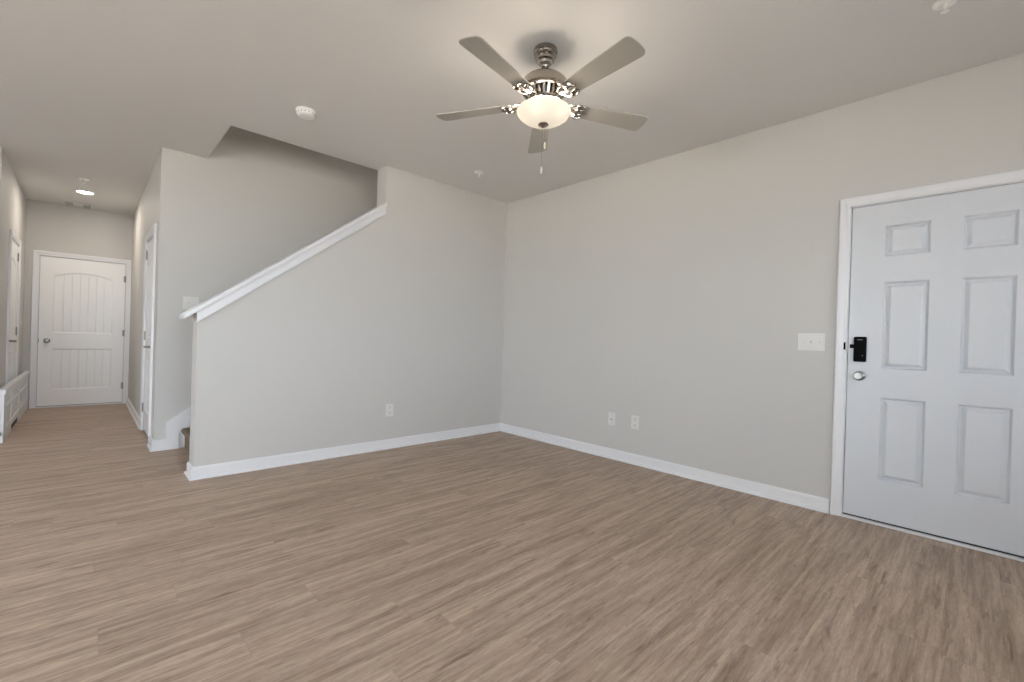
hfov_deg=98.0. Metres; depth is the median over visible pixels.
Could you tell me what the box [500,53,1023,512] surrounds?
wall
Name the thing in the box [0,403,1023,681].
floor
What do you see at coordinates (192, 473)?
baseboard
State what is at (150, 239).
door
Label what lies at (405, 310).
wall
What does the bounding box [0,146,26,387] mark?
wall
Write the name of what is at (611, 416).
wall outlet
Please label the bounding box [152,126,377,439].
wall
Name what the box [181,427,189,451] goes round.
staircase
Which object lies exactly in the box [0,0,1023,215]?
ceiling
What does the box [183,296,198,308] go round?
light switch
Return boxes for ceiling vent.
[61,199,93,209]
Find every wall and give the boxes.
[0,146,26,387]
[22,199,132,408]
[128,153,159,435]
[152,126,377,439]
[189,166,506,466]
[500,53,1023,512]
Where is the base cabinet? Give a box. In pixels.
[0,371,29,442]
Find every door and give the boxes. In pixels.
[5,229,21,384]
[29,250,131,408]
[139,223,156,443]
[830,169,1023,561]
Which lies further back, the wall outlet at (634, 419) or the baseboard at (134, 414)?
the baseboard at (134, 414)
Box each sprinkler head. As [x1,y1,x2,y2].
[78,178,89,183]
[474,170,483,176]
[932,0,957,13]
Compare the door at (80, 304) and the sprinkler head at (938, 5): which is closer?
the sprinkler head at (938, 5)
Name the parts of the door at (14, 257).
panel, frame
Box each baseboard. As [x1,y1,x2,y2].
[125,397,139,428]
[184,423,499,480]
[500,423,829,513]
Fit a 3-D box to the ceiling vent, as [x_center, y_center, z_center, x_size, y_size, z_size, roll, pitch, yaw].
[-5.862,-1.842,6.017,0.310,0.010,0.300,2,0,-44]
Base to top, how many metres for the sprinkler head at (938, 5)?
0.047 m
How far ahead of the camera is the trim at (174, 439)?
4.13 m
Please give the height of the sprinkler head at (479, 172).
0.047 m
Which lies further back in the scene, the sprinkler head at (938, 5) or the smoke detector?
the smoke detector
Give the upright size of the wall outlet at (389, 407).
0.124 m
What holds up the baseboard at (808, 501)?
attached to the wall at (676, 293)
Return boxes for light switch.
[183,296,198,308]
[797,333,825,350]
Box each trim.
[147,406,190,451]
[179,203,386,322]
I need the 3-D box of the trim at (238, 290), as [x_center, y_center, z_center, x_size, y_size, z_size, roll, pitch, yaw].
[-1.869,-0.739,3.843,1.559,1.230,0.250,2,0,-44]
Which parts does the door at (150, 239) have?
frame, panel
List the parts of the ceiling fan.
blade, blade, blade arm, blade arm, blade, lamp shade, blade arm, blade arm, blade, blade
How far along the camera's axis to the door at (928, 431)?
2.66 m
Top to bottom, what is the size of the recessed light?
0.010 m
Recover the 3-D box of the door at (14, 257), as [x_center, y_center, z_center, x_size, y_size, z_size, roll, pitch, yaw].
[-5.609,-0.130,4.958,0.184,2.104,0.948,2,0,-44]
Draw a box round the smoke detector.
[295,106,315,119]
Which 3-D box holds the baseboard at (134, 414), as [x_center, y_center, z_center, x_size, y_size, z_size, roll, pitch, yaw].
[-4.888,0.896,5.732,0.026,0.093,2.325,2,0,-44]
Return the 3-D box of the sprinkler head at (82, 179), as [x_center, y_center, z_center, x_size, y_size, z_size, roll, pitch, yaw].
[-4.787,-1.788,4.980,0.092,0.047,0.092,2,0,-44]
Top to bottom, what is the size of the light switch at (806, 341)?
0.122 m
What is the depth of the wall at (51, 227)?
6.10 m
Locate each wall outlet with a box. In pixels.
[386,403,392,416]
[608,412,615,425]
[631,415,638,429]
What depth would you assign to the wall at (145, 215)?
5.42 m
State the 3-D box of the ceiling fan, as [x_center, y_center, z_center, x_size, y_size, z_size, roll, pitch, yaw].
[0.185,-1.301,2.495,1.264,0.702,1.253,2,0,-44]
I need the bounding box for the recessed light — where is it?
[74,189,94,194]
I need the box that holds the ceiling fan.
[436,36,647,173]

